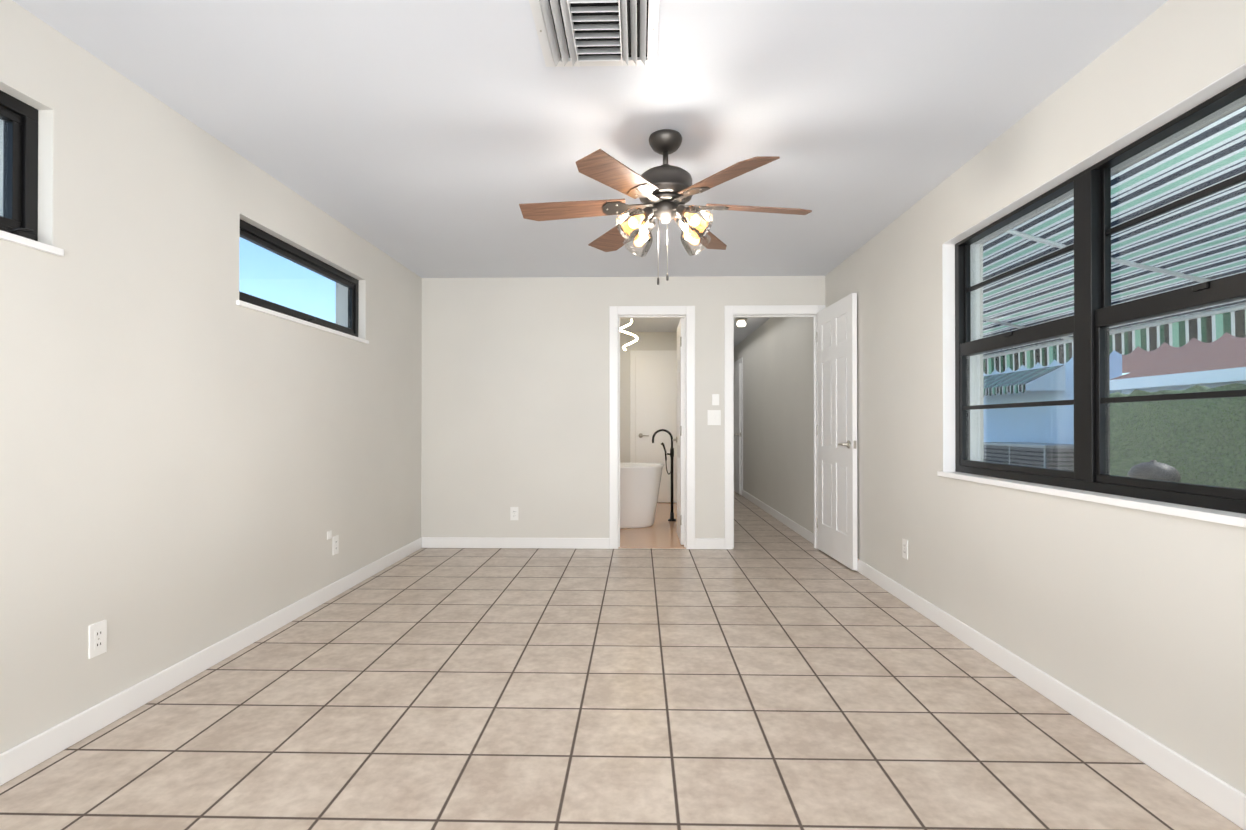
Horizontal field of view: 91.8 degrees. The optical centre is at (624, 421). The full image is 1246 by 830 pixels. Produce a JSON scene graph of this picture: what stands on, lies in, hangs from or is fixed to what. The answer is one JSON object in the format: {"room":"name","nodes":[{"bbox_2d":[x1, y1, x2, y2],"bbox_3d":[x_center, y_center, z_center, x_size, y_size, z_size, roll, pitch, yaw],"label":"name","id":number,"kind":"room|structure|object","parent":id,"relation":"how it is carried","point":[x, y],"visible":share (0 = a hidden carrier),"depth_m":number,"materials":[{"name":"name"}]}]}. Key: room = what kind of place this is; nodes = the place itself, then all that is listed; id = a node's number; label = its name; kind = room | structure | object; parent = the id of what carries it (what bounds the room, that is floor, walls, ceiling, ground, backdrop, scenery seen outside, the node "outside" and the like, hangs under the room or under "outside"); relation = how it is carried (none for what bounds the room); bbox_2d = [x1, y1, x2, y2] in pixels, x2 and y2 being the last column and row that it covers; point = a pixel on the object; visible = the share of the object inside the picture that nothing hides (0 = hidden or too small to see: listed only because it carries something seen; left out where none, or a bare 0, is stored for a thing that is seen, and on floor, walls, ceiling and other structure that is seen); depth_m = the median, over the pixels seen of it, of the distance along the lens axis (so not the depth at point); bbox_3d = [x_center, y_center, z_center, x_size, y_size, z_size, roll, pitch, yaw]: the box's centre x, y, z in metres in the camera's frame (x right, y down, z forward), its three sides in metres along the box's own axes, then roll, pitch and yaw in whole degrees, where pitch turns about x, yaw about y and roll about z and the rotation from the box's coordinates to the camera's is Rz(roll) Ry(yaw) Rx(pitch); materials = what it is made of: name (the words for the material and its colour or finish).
{"room":"empty bedroom","nodes":[
{"label":"empty bedroom","id":0,"kind":"room"},
{"bbox_2d":[0,0,421,753],"bbox_3d":[-2.022,-0.101,2.366,0.220,2.440,6.450,0,0,1],"label":"wall","id":1,"kind":"structure","parent":0,"point":[194,458],"depth_m":2.48,"materials":[{"name":"paint"}]},
{"bbox_2d":[0,80,53,245],"bbox_3d":[-2.036,-0.821,1.355,0.199,0.469,1.359,0,0,1],"label":"window","id":2,"kind":"structure","parent":1,"relation":"in","point":[19,118],"depth_m":1.99,"materials":[{"name":"black metal"}]},
{"bbox_2d":[88,620,106,658],"bbox_3d":[-1.911,0.788,2.193,0.008,0.118,0.068,0,0,1],"label":"electrical outlet","id":3,"kind":"object","parent":1,"relation":"attached to","point":[97,638],"visible":1,"depth_m":2.19,"materials":[{"name":"white plastic"}]},
{"bbox_2d":[0,537,423,785],"bbox_3d":[-1.903,1.072,2.346,0.017,0.095,6.230,0,0,1],"label":"baseboard","id":4,"kind":"structure","parent":1,"relation":"attached to","point":[17,760],"depth_m":2.48,"materials":[{"name":"white wood"}]},
{"bbox_2d":[239,212,365,339],"bbox_3d":[-1.981,-0.808,3.664,0.199,0.439,1.379,0,0,1],"label":"window","id":5,"kind":"structure","parent":1,"relation":"in","point":[262,238],"depth_m":3.70,"materials":[{"name":"black metal"}]},
{"bbox_2d":[327,530,331,539],"bbox_3d":[-1.872,0.718,3.833,0.010,0.050,0.050,0,0,1],"label":"jack","id":6,"kind":"object","parent":1,"relation":"attached to","point":[329,534],"visible":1,"depth_m":3.83,"materials":[{"name":"white plastic"}]},
{"bbox_2d":[332,535,338,554],"bbox_3d":[-1.871,0.798,3.912,0.008,0.118,0.068,0,0,1],"label":"electrical outlet","id":7,"kind":"object","parent":1,"relation":"attached to","point":[336,544],"visible":1,"depth_m":3.91,"materials":[{"name":"white plastic"}]},
{"bbox_2d":[12,0,1167,346],"bbox_3d":[-0.031,-1.355,5.101,4.070,0.100,12.000,0,0,1],"label":"ceiling","id":8,"kind":"structure","parent":0,"point":[432,138],"depth_m":2.52,"materials":[{"name":"paint"}]},
{"bbox_2d":[529,0,658,66],"bbox_3d":[-0.092,-1.305,2.019,0.405,0.035,0.405,0,0,1],"label":"ceiling vent","id":9,"kind":"object","parent":8,"relation":"in","point":[572,33],"visible":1,"depth_m":2.03,"materials":[{"name":"white metal"}]},
{"bbox_2d":[620,319,637,350],"bbox_3d":[0.046,-1.060,7.041,0.224,0.468,0.138,0,0,1],"label":"pendant light","id":10,"kind":"object","parent":8,"relation":"hanging from","point":[630,323],"visible":0.9,"depth_m":7.05,"materials":[{"name":"white plastic"}]},
{"bbox_2d":[519,129,811,284],"bbox_3d":[0.189,-0.974,2.793,1.329,0.689,1.231,0,0,1],"label":"ceiling fan","id":11,"kind":"object","parent":8,"relation":"hanging from","point":[665,192],"visible":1,"depth_m":2.72,"materials":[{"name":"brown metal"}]},
{"bbox_2d":[735,318,746,326],"bbox_3d":[1.462,-1.241,7.566,0.150,0.100,0.150,0,0,1],"label":"recessed light","id":12,"kind":"object","parent":8,"relation":"in","point":[741,322],"visible":1,"depth_m":7.52,"materials":[{"name":"white glass"}]},
{"bbox_2d":[0,491,1242,829],"bbox_3d":[-0.031,1.183,5.087,4.070,0.104,12.000,0,0,1],"label":"floor","id":13,"kind":"structure","parent":0,"point":[768,673],"depth_m":2.25,"materials":[{"name":"tile"}]},
{"bbox_2d":[620,463,663,528],"bbox_3d":[-0.308,0.807,6.716,1.500,0.666,0.740,0,0,1],"label":"bathtub","id":14,"kind":"object","parent":13,"relation":"on","point":[639,487],"visible":0.44,"depth_m":6.44,"materials":[{"name":"white ceramic"}]},
{"bbox_2d":[652,429,675,520],"bbox_3d":[0.456,0.612,6.973,0.280,1.058,0.109,0,0,1],"label":"tub filler","id":15,"kind":"object","parent":13,"relation":"on","point":[671,453],"visible":1,"depth_m":6.96,"materials":[{"name":"black metal"}]},
{"bbox_2d":[421,276,824,538],"bbox_3d":[-0.022,-0.083,5.484,3.630,2.440,0.120,0,0,1],"label":"wall","id":16,"kind":"structure","parent":0,"point":[515,392],"depth_m":5.44,"materials":[{"name":"paint"}]},
{"bbox_2d":[510,507,517,519],"bbox_3d":[-0.992,0.827,5.438,0.072,0.118,0.008,0,0,1],"label":"electrical outlet","id":17,"kind":"object","parent":16,"relation":"attached to","point":[513,513],"visible":1,"depth_m":5.43,"materials":[{"name":"white plastic"}]},
{"bbox_2d":[424,537,608,548],"bbox_3d":[-0.969,1.089,5.433,1.678,0.095,0.013,0,0,1],"label":"baseboard","id":18,"kind":"structure","parent":16,"relation":"attached to","point":[429,542],"depth_m":5.43,"materials":[{"name":"white wood"}]},
{"bbox_2d":[609,306,694,548],"bbox_3d":[0.249,0.050,5.477,0.766,2.175,0.152,0,0,1],"label":"door frame","id":19,"kind":"structure","parent":16,"relation":"attached to","point":[617,313],"depth_m":5.41,"materials":[{"name":"white wood"}]},
{"bbox_2d":[672,318,683,544],"bbox_3d":[0.541,0.090,5.831,0.134,2.075,0.612,0,0,1],"label":"bathroom door","id":20,"kind":"structure","parent":16,"relation":"in","point":[679,439],"depth_m":5.59,"materials":[{"name":"white wood"}]},
{"bbox_2d":[695,538,724,548],"bbox_3d":[0.761,1.089,5.392,0.273,0.095,0.013,0,0,1],"label":"baseboard","id":21,"kind":"structure","parent":16,"relation":"attached to","point":[700,543],"depth_m":5.39,"materials":[{"name":"white wood"}]},
{"bbox_2d":[707,410,720,424],"bbox_3d":[0.801,-0.038,5.398,0.118,0.135,0.012,0,0,1],"label":"light switch","id":22,"kind":"object","parent":16,"relation":"attached to","point":[714,417],"visible":1,"depth_m":5.40,"materials":[{"name":"white plastic"}]},
{"bbox_2d":[712,394,718,404],"bbox_3d":[0.815,-0.198,5.400,0.062,0.100,0.010,0,0,1],"label":"dimmer switch","id":23,"kind":"object","parent":16,"relation":"attached to","point":[715,399],"visible":1,"depth_m":5.40,"materials":[{"name":"white plastic"}]},
{"bbox_2d":[724,305,825,549],"bbox_3d":[1.343,0.049,5.451,0.896,2.175,0.152,0,0,1],"label":"door frame","id":24,"kind":"structure","parent":16,"relation":"attached to","point":[731,313],"depth_m":5.39,"materials":[{"name":"white wood"}]},
{"bbox_2d":[620,332,676,502],"bbox_3d":[-0.191,-0.065,8.699,1.940,2.440,0.100,0,0,1],"label":"wall","id":25,"kind":"structure","parent":0,"point":[656,341],"depth_m":8.64,"materials":[{"name":"paint"}]},
{"bbox_2d":[630,350,676,462],"bbox_3d":[0.429,0.066,8.626,0.694,2.171,0.016,0,0,1],"label":"door frame","id":26,"kind":"structure","parent":25,"relation":"attached to","point":[633,354],"depth_m":8.63,"materials":[{"name":"white wood"}]},
{"bbox_2d":[636,356,676,501],"bbox_3d":[0.456,0.105,8.578,0.592,2.075,0.085,0,0,1],"label":"bathroom door","id":27,"kind":"structure","parent":25,"relation":"in","point":[656,393],"depth_m":8.59,"materials":[{"name":"white wood"}]},
{"bbox_2d":[734,0,1245,794],"bbox_3d":[1.878,-0.085,5.049,0.250,2.440,12.000,0,0,1],"label":"wall","id":28,"kind":"structure","parent":0,"point":[1135,618],"depth_m":2.55,"materials":[{"name":"paint"}]},
{"bbox_2d":[734,363,740,494],"bbox_3d":[1.815,0.113,9.930,0.085,2.075,0.762,0,0,1],"label":"hall door","id":29,"kind":"structure","parent":28,"relation":"in","point":[737,428],"depth_m":9.73,"materials":[{"name":"white wood"}]},
{"bbox_2d":[734,357,742,494],"bbox_3d":[1.861,0.075,9.932,0.016,2.175,0.924,0,0,1],"label":"door frame","id":30,"kind":"structure","parent":28,"relation":"attached to","point":[740,360],"depth_m":9.52,"materials":[{"name":"white wood"}]},
{"bbox_2d":[742,490,813,543],"bbox_3d":[1.822,1.105,8.219,0.013,0.095,5.450,0,0,1],"label":"baseboard","id":31,"kind":"structure","parent":28,"relation":"attached to","point":[808,535],"depth_m":6.78,"materials":[{"name":"white wood"}]},
{"bbox_2d":[817,293,856,569],"bbox_3d":[1.710,0.075,4.963,0.085,2.095,0.812,0,0,-1],"label":"hall door","id":32,"kind":"structure","parent":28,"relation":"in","point":[837,418],"depth_m":4.86,"materials":[{"name":"white wood"}]},
{"bbox_2d":[902,538,907,559],"bbox_3d":[1.749,0.792,3.767,0.008,0.118,0.068,0,0,1],"label":"electrical outlet","id":33,"kind":"object","parent":28,"relation":"attached to","point":[905,548],"visible":1,"depth_m":3.76,"materials":[{"name":"white plastic"}]},
{"bbox_2d":[856,558,1245,829],"bbox_3d":[1.710,1.071,2.250,0.013,0.095,6.210,0,0,1],"label":"baseboard","id":34,"kind":"structure","parent":28,"relation":"attached to","point":[1210,791],"depth_m":2.19,"materials":[{"name":"white wood"}]},
{"bbox_2d":[937,471,1245,527],"bbox_3d":[1.742,0.279,2.339,0.083,0.025,1.980,0,0,1],"label":"sill","id":35,"kind":"structure","parent":28,"relation":"attached to","point":[1219,516],"depth_m":2.08,"materials":[{"name":"white wood"}]},
{"bbox_2d":[942,63,1245,513],"bbox_3d":[1.819,-0.356,2.341,0.199,1.249,1.929,0,0,1],"label":"window","id":36,"kind":"structure","parent":28,"relation":"in","point":[1092,320],"depth_m":2.29,"materials":[{"name":"black metal"}]},
{"label":"outside","id":37,"kind":"structure","parent":0,"visible":0},
{"bbox_3d":[3.150,1.334,4.911,70.000,0.100,70.000,0,0,1],"label":"ground","id":38,"kind":"structure","parent":37,"visible":0},
{"bbox_2d":[984,442,1073,470],"bbox_3d":[8.872,0.901,13.130,1.010,0.860,2.360,0,0,1],"label":"fence","id":39,"kind":"object","parent":38,"relation":"on","point":[1031,462],"depth_m":12.46,"materials":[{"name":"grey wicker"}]},
{"bbox_2d":[983,351,1121,443],"bbox_3d":[9.888,-0.394,21.841,0.530,3.550,19.850,0,0,1],"label":"wall","id":40,"kind":"structure","parent":38,"relation":"on","point":[1066,436],"depth_m":14.03,"materials":[{"name":"paint"}]},
{"bbox_2d":[983,365,1065,395],"bbox_3d":[9.160,-0.927,14.634,0.855,0.608,3.121,0,0,1],"label":"canopy","id":41,"kind":"object","parent":40,"relation":"attached to","point":[1025,381],"depth_m":13.47,"materials":[{"name":"fabric"}]},
{"bbox_2d":[983,105,1245,374],"bbox_3d":[3.522,-0.250,3.410,2.995,3.050,11.000,0,0,1],"label":"awning","id":42,"kind":"object","parent":38,"relation":"on","point":[1182,273],"depth_m":4.56,"materials":[{"name":"fabric"}]},
{"bbox_2d":[1127,460,1180,481],"bbox_3d":[6.512,0.885,7.465,0.541,0.833,0.561,0,0,1],"label":"outdoor grill","id":43,"kind":"object","parent":38,"relation":"on","point":[1175,475],"depth_m":7.28,"materials":[{"name":"grey metal"}]},
{"bbox_2d":[1110,383,1245,488],"bbox_3d":[8.647,0.375,6.836,1.238,1.839,7.036,0,0,1],"label":"hedge","id":44,"kind":"object","parent":38,"relation":"on","point":[1205,442],"depth_m":8.75,"materials":[{"name":"green plant"}]},
{"bbox_2d":[1110,332,1245,393],"bbox_3d":[15.980,-1.918,17.629,12.950,6.550,52.000,0,0,1],"label":"roof","id":45,"kind":"structure","parent":38,"relation":"on","point":[1193,342],"depth_m":10.94,"materials":[{"name":"ceramic"}]}
]}

